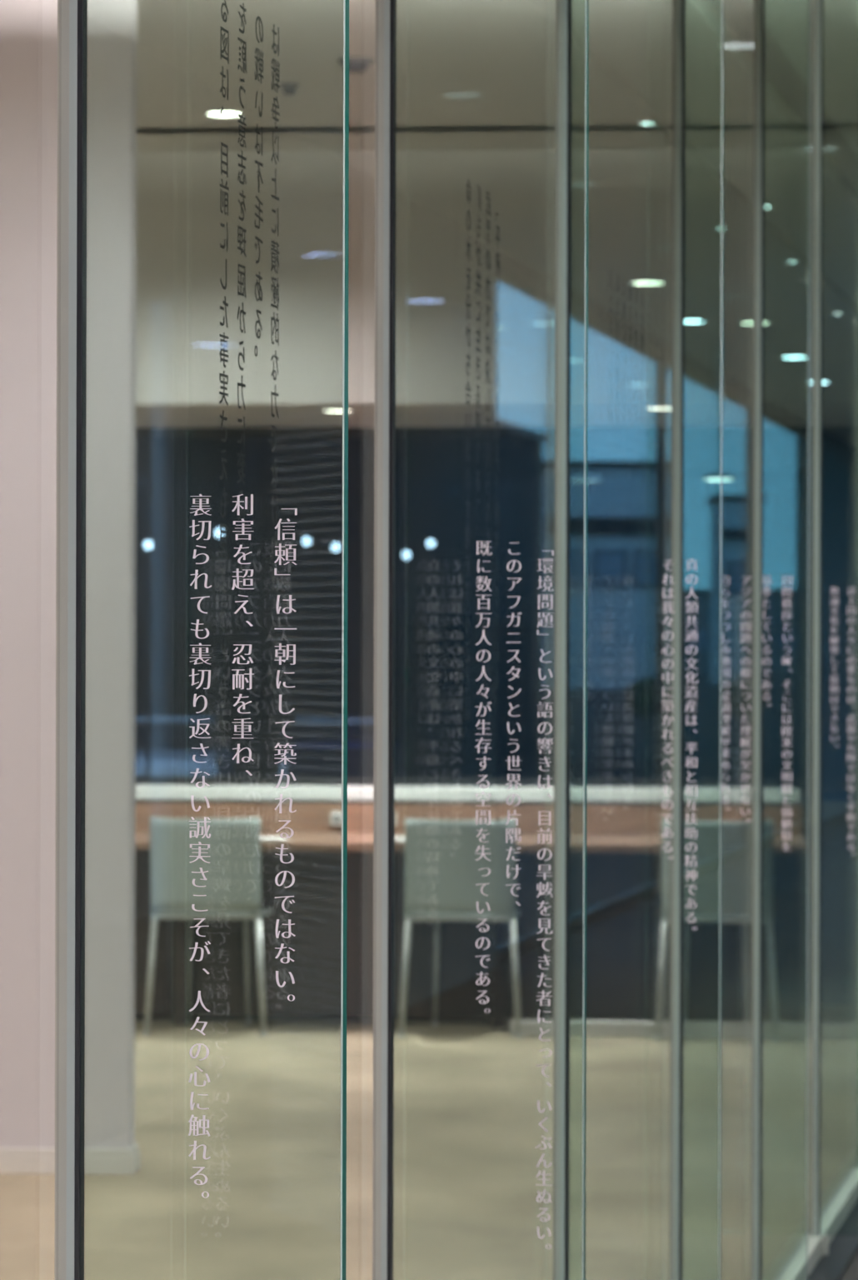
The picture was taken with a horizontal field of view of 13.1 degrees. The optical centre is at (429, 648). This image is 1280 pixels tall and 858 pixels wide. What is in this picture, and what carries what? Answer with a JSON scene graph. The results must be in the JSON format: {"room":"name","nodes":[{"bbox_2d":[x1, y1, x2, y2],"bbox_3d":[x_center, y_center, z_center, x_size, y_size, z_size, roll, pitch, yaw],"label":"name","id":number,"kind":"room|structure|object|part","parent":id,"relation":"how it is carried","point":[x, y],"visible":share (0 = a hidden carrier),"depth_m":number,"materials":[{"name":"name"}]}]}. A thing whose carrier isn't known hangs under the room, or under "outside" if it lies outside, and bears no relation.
{"room":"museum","nodes":[
{"label":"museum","id":0,"kind":"room"},
{"bbox_2d":[0,0,137,1149],"bbox_3d":[-1.451,-0.199,10.160,1.300,3.230,0.100,0,0,3],"label":"wall column","id":1,"kind":"structure","parent":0,"point":[28,28],"depth_m":10.08,"materials":[{"name":"white paint"}]},
{"bbox_2d":[0,1143,139,1174],"bbox_3d":[-1.448,1.383,10.159,1.314,0.068,0.128,0,0,3],"label":"baseboard","id":2,"kind":"structure","parent":1,"relation":"attached to","point":[12,1160],"depth_m":10.07,"materials":[{"name":"white"}]},
{"bbox_2d":[0,999,857,1279],"bbox_3d":[0.437,1.481,11.576,16.880,0.120,49.396,0,0,0],"label":"floor","id":3,"kind":"structure","parent":0,"point":[467,1132],"depth_m":10.32,"materials":[{"name":"beige carpet"}]},
{"bbox_2d":[143,816,273,1036],"bbox_3d":[-0.807,1.018,13.862,0.460,0.801,0.477,0,0,4],"label":"chair","id":4,"kind":"object","parent":3,"relation":"on","point":[232,888],"visible":0.97,"depth_m":13.66,"materials":[{"name":"grey plastic"}]},
{"bbox_3d":[-1.022,1.200,13.699,0.063,0.436,0.027,0,0,-41],"label":"leg","id":5,"kind":"part","parent":4,"relation":"part of","materials":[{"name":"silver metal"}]},
{"bbox_3d":[-0.906,1.200,14.081,0.023,0.436,0.053,0,0,-12],"label":"leg","id":6,"kind":"part","parent":4,"relation":"part of","materials":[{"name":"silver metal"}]},
{"bbox_3d":[-0.819,0.790,13.662,0.406,0.346,0.076,0,0,3],"label":"backrest","id":7,"kind":"part","parent":4,"relation":"part of","materials":[{"name":"grey fabric"}]},
{"bbox_3d":[-0.806,0.986,13.879,0.396,0.018,0.378,0,0,4],"label":"seat frame","id":8,"kind":"part","parent":4,"relation":"part of","materials":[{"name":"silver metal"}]},
{"bbox_3d":[-0.806,0.982,13.888,0.414,0.032,0.401,0,0,4],"label":"seat","id":9,"kind":"part","parent":4,"relation":"part of","materials":[{"name":"grey plastic"}]},
{"bbox_3d":[-0.684,1.200,14.067,0.023,0.436,0.053,0,0,19],"label":"leg","id":10,"kind":"part","parent":4,"relation":"part of","materials":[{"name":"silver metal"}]},
{"bbox_3d":[-0.616,1.200,13.674,0.027,0.436,0.063,0,0,-42],"label":"leg","id":11,"kind":"part","parent":4,"relation":"part of","materials":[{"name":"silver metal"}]},
{"bbox_2d":[188,0,349,1279],"bbox_3d":[-0.171,-0.180,2.983,0.216,3.200,0.021,0,0,12],"label":"glass panel","id":12,"kind":"object","parent":3,"relation":"on","point":[346,2],"visible":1,"depth_m":2.96,"materials":[{"name":"teal"}]},
{"bbox_2d":[218,0,279,766],"bbox_3d":[-0.174,-0.205,3.571,0.009,3.150,1.158,0,0,12],"label":"text","id":13,"kind":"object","parent":12,"relation":"on","point":[275,291],"depth_m":3.57,"materials":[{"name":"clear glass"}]},
{"bbox_2d":[397,817,523,1038],"bbox_3d":[0.126,1.020,13.805,0.460,0.801,0.477,0,0,3],"label":"chair","id":14,"kind":"object","parent":3,"relation":"on","point":[442,874],"visible":0.98,"depth_m":13.60,"materials":[{"name":"grey plastic"}]},
{"bbox_3d":[-0.088,1.202,13.642,0.063,0.436,0.027,0,0,-41],"label":"leg","id":15,"kind":"part","parent":14,"relation":"part of","materials":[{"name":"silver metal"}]},
{"bbox_3d":[0.028,1.202,14.024,0.023,0.436,0.053,0,0,-12],"label":"leg","id":16,"kind":"part","parent":14,"relation":"part of","materials":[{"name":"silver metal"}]},
{"bbox_3d":[0.114,0.792,13.605,0.406,0.346,0.076,0,0,4],"label":"backrest","id":17,"kind":"part","parent":14,"relation":"part of","materials":[{"name":"grey plastic"}]},
{"bbox_3d":[0.127,0.988,13.822,0.396,0.018,0.378,0,0,3],"label":"seat frame","id":18,"kind":"part","parent":14,"relation":"part of","materials":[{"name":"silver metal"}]},
{"bbox_3d":[0.128,0.984,13.831,0.414,0.032,0.401,0,0,4],"label":"seat","id":19,"kind":"part","parent":14,"relation":"part of","materials":[{"name":"grey fabric"}]},
{"bbox_3d":[0.318,1.203,13.617,0.027,0.436,0.063,0,0,-42],"label":"leg","id":20,"kind":"part","parent":14,"relation":"part of","materials":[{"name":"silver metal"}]},
{"bbox_2d":[135,802,803,1027],"bbox_3d":[-1.576,1.011,14.317,6.020,0.810,0.840,0,0,4],"label":"table","id":21,"kind":"object","parent":3,"relation":"on","point":[624,842],"visible":0.48,"depth_m":14.06,"materials":[{"name":"brown wood"}]},
{"bbox_3d":[-1.580,1.068,14.172,1.190,0.637,0.030,0,0,3],"label":"modesty panel","id":22,"kind":"part","parent":21,"relation":"part of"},
{"bbox_3d":[-0.934,1.084,14.086,0.050,0.667,0.058,0,0,4],"label":"leg","id":23,"kind":"part","parent":21,"relation":"part of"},
{"bbox_2d":[260,836,289,841],"bbox_3d":[-0.582,0.713,13.935,0.107,0.011,0.145,0,0,4],"label":"paper stack","id":24,"kind":"object","parent":21,"relation":"on","point":[262,838],"visible":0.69,"depth_m":13.88,"materials":[{"name":"white paper"}]},
{"bbox_3d":[-0.382,1.071,14.098,1.190,0.637,0.030,0,0,3],"label":"modesty panel","id":25,"kind":"part","parent":21,"relation":"part of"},
{"bbox_2d":[330,811,341,825],"bbox_3d":[-0.360,0.667,14.613,0.052,0.056,0.020,0,0,3],"label":"power socket","id":26,"kind":"object","parent":21,"relation":"attached to","point":[336,817],"visible":0.77,"depth_m":14.61,"materials":[{"name":"white plastic"}]},
{"bbox_2d":[394,811,396,826],"bbox_3d":[-0.152,0.668,14.600,0.052,0.056,0.020,0,0,3],"label":"power socket","id":27,"kind":"object","parent":21,"relation":"attached to","point":[395,812],"visible":0.27,"depth_m":14.59,"materials":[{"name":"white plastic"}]},
{"bbox_2d":[394,837,404,842],"bbox_3d":[-0.108,0.714,13.906,0.107,0.011,0.145,0,0,4],"label":"paper stack","id":28,"kind":"object","parent":21,"relation":"on","point":[396,839],"visible":0.29,"depth_m":13.84,"materials":[{"name":"white paper"}]},
{"bbox_3d":[-1.551,0.661,14.716,6.020,0.110,0.040,0,0,3],"label":"panel","id":29,"kind":"part","parent":21,"relation":"part of","materials":[{"name":"brown wood"}]},
{"bbox_3d":[0.264,1.087,14.013,0.050,0.667,0.058,0,0,3],"label":"leg","id":30,"kind":"part","parent":21,"relation":"part of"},
{"bbox_3d":[0.815,1.073,14.025,1.190,0.637,0.030,0,0,3],"label":"modesty panel","id":31,"kind":"part","parent":21,"relation":"part of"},
{"bbox_3d":[1.381,1.090,13.944,0.050,0.667,0.058,0,0,3],"label":"leg","id":32,"kind":"part","parent":21,"relation":"part of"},
{"bbox_2d":[475,0,589,1279],"bbox_3d":[0.067,-0.180,4.123,0.216,3.200,0.021,0,0,12],"label":"glass panel","id":33,"kind":"object","parent":3,"relation":"on","point":[548,741],"visible":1,"depth_m":4.10,"materials":[{"name":"teal"}]},
{"bbox_2d":[510,1020,801,1038],"bbox_3d":[1.062,1.395,13.654,1.530,0.055,0.041,0,0,3],"label":"baseboard","id":34,"kind":"structure","parent":3,"relation":"on","point":[529,1027],"depth_m":13.65,"materials":[{"name":"white"}]},
{"bbox_2d":[661,0,724,1279],"bbox_3d":[0.306,-0.179,5.263,0.216,3.200,0.021,0,0,12],"label":"glass panel","id":35,"kind":"object","parent":3,"relation":"on","point":[722,1],"visible":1,"depth_m":5.24,"materials":[{"name":"teal"}]},
{"bbox_2d":[654,819,780,1040],"bbox_3d":[1.059,1.022,13.748,0.460,0.801,0.477,0,0,4],"label":"chair","id":36,"kind":"object","parent":3,"relation":"on","point":[737,836],"visible":0.73,"depth_m":13.54,"materials":[{"name":"grey plastic"}]},
{"bbox_3d":[0.845,1.204,13.585,0.063,0.436,0.027,0,0,-41],"label":"leg","id":37,"kind":"part","parent":36,"relation":"part of","materials":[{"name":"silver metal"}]},
{"bbox_3d":[0.961,1.204,13.967,0.023,0.436,0.053,0,0,-12],"label":"leg","id":38,"kind":"part","parent":36,"relation":"part of","materials":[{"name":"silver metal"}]},
{"bbox_3d":[1.060,0.991,13.765,0.396,0.018,0.378,0,0,4],"label":"seat frame","id":39,"kind":"part","parent":36,"relation":"part of","materials":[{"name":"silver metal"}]},
{"bbox_3d":[1.061,0.986,13.774,0.414,0.032,0.401,0,0,3],"label":"seat","id":40,"kind":"part","parent":36,"relation":"part of","materials":[{"name":"grey fabric"}]},
{"bbox_3d":[1.047,0.795,13.548,0.406,0.346,0.076,0,0,3],"label":"backrest","id":41,"kind":"part","parent":36,"relation":"part of","materials":[{"name":"grey fabric"}]},
{"bbox_3d":[1.182,1.205,13.953,0.023,0.436,0.053,0,0,19],"label":"leg","id":42,"kind":"part","parent":36,"relation":"part of","materials":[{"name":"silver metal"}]},
{"bbox_3d":[1.251,1.205,13.560,0.027,0.436,0.063,0,0,-42],"label":"leg","id":43,"kind":"part","parent":36,"relation":"part of","materials":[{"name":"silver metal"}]},
{"bbox_2d":[681,0,811,1279],"bbox_3d":[0.545,-0.179,6.403,0.216,3.200,0.021,0,0,12],"label":"glass panel","id":44,"kind":"object","parent":3,"relation":"on","point":[787,775],"visible":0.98,"depth_m":6.38,"materials":[{"name":"teal"}]},
{"bbox_2d":[761,0,856,1279],"bbox_3d":[0.783,-0.178,7.543,0.216,3.200,0.021,0,0,12],"label":"glass panel","id":45,"kind":"object","parent":3,"relation":"on","point":[834,602],"visible":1,"depth_m":7.56,"materials":[{"name":"teal"}]},
{"bbox_2d":[820,0,829,1254],"bbox_3d":[1.022,-0.177,8.683,0.216,3.200,0.021,0,0,12],"label":"glass panel","id":46,"kind":"object","parent":3,"relation":"on","point":[825,1237],"visible":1,"depth_m":8.70,"materials":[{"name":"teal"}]},
{"bbox_2d":[136,0,802,152],"bbox_3d":[-3.120,-1.868,0.785,9.850,0.100,26.569,0,0,0],"label":"ceiling","id":47,"kind":"structure","parent":0,"point":[462,63],"depth_m":11.79,"materials":[{"name":"white"}]},
{"bbox_2d":[204,110,244,117],"bbox_3d":[-0.692,-1.809,12.630,0.137,0.006,0.137,0,0,0],"label":"recessed light","id":48,"kind":"object","parent":47,"relation":"in","point":[226,113],"visible":0.91,"depth_m":12.63,"materials":[{"name":"white"}]},
{"bbox_2d":[279,82,299,95],"bbox_3d":[-0.447,-1.794,11.978,0.066,0.035,0.066,0,0,0],"label":"smoke detector","id":49,"kind":"object","parent":47,"relation":"attached to","point":[289,88],"visible":1,"depth_m":11.96,"materials":[{"name":"grey plastic"}]},
{"bbox_2d":[335,56,374,72],"bbox_3d":[-0.226,-1.793,11.486,0.120,0.035,0.120,0,0,0],"label":"ceiling vent","id":50,"kind":"object","parent":47,"relation":"in","point":[357,64],"visible":0.81,"depth_m":11.45,"materials":[{"name":"grey plastic"}]},
{"bbox_2d":[135,800,804,1002],"bbox_3d":[-2.858,1.008,15.227,10.150,0.810,0.100,0,0,3],"label":"wall","id":51,"kind":"structure","parent":0,"point":[802,802],"depth_m":14.99,"materials":[{"name":"grey"}]},
{"bbox_2d":[54,0,87,1279],"bbox_3d":[-0.288,-0.206,3.004,0.020,3.150,0.014,0,0,12],"label":"window mullion","id":52,"kind":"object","parent":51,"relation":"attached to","point":[72,14],"depth_m":3.00,"materials":[{"name":"silver metal"}]},
{"bbox_2d":[372,0,396,1279],"bbox_3d":[-0.049,-0.205,4.144,0.020,3.150,0.014,0,0,12],"label":"window mullion","id":53,"kind":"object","parent":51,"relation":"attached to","point":[386,10],"depth_m":4.14,"materials":[{"name":"silver metal"}]},
{"bbox_2d":[135,785,800,803],"bbox_3d":[-3.228,0.573,15.129,9.420,0.054,0.180,0,0,4],"label":"trim","id":54,"kind":"structure","parent":51,"relation":"on","point":[438,793],"depth_m":14.84,"materials":[{"name":"white"}]},
{"bbox_2d":[135,426,804,789],"bbox_3d":[-2.856,-0.172,15.217,10.150,1.450,0.081,0,0,4],"label":"window","id":55,"kind":"structure","parent":51,"relation":"in","point":[625,742],"depth_m":15.03,"materials":[{"name":"black"}]},
{"bbox_2d":[553,0,572,1279],"bbox_3d":[0.190,-0.204,5.284,0.020,3.150,0.014,0,0,12],"label":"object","id":56,"kind":"structure","parent":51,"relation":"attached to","point":[564,7],"depth_m":5.28,"materials":[{"name":"silver metal"}]},
{"bbox_2d":[670,0,684,1279],"bbox_3d":[0.428,-0.204,6.424,0.020,3.150,0.014,0,0,12],"label":"trim","id":57,"kind":"structure","parent":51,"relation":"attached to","point":[678,6],"depth_m":6.42,"materials":[{"name":"silver metal"}]},
{"bbox_2d":[750,0,764,1279],"bbox_3d":[0.667,-0.203,7.564,0.020,3.150,0.014,0,0,12],"label":"trim","id":58,"kind":"structure","parent":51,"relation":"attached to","point":[758,214],"depth_m":7.56,"materials":[{"name":"silver metal"}]},
{"bbox_2d":[797,0,818,1262],"bbox_3d":[0.781,-0.203,8.131,0.011,3.150,1.158,0,0,12],"label":"window","id":59,"kind":"structure","parent":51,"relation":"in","point":[804,4],"depth_m":8.56,"materials":[{"name":"clear glass"}]},
{"bbox_2d":[774,1173,857,1279],"bbox_3d":[-0.060,1.394,3.973,0.117,0.052,22.000,0,0,12],"label":"trim","id":60,"kind":"structure","parent":51,"relation":"attached to","point":[842,1225],"depth_m":8.71,"materials":[{"name":"silver metal"}]},
{"bbox_2d":[815,0,823,1236],"bbox_3d":[0.906,-0.203,8.704,0.020,3.150,0.014,0,0,12],"label":"trim","id":61,"kind":"structure","parent":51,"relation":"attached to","point":[820,2],"depth_m":8.70,"materials":[{"name":"silver metal"}]},
{"bbox_2d":[820,0,857,1228],"bbox_3d":[1.020,-0.203,9.271,0.011,3.150,1.158,0,0,12],"label":"window","id":62,"kind":"structure","parent":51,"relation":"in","point":[839,1102],"depth_m":9.26,"materials":[{"name":"clear glass"}]},
{"bbox_2d":[135,148,804,427],"bbox_3d":[-2.860,-1.407,14.516,10.220,1.020,1.520,0,0,4],"label":"wall","id":63,"kind":"structure","parent":0,"point":[181,260],"depth_m":13.58,"materials":[{"name":"white paint"}]},
{"bbox_2d":[320,408,355,412],"bbox_3d":[-0.340,-0.888,13.941,0.130,0.006,0.130,0,0,0],"label":"recessed light","id":64,"kind":"object","parent":63,"relation":"in","point":[332,410],"visible":0.85,"depth_m":13.91,"materials":[{"name":"white glass"}]},
{"bbox_2d":[644,405,671,409],"bbox_3d":[0.855,-0.885,13.749,0.130,0.006,0.130,0,0,0],"label":"recessed light","id":65,"kind":"object","parent":63,"relation":"in","point":[654,407],"visible":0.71,"depth_m":13.73,"materials":[{"name":"white"}]},
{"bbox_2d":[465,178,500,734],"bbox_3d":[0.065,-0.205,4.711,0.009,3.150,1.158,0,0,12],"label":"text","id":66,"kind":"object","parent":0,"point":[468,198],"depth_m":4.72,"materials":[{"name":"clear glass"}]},
{"bbox_2d":[609,270,644,645],"bbox_3d":[0.303,-0.204,5.851,0.009,3.150,1.158,0,0,12],"label":"text","id":67,"kind":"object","parent":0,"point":[611,278],"depth_m":5.88,"materials":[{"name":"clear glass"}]},
{"bbox_2d":[709,335,725,609],"bbox_3d":[0.542,-0.204,6.991,0.009,3.150,1.158,0,0,12],"label":"text","id":68,"kind":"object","parent":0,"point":[715,356],"depth_m":6.97,"materials":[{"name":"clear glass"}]}
]}

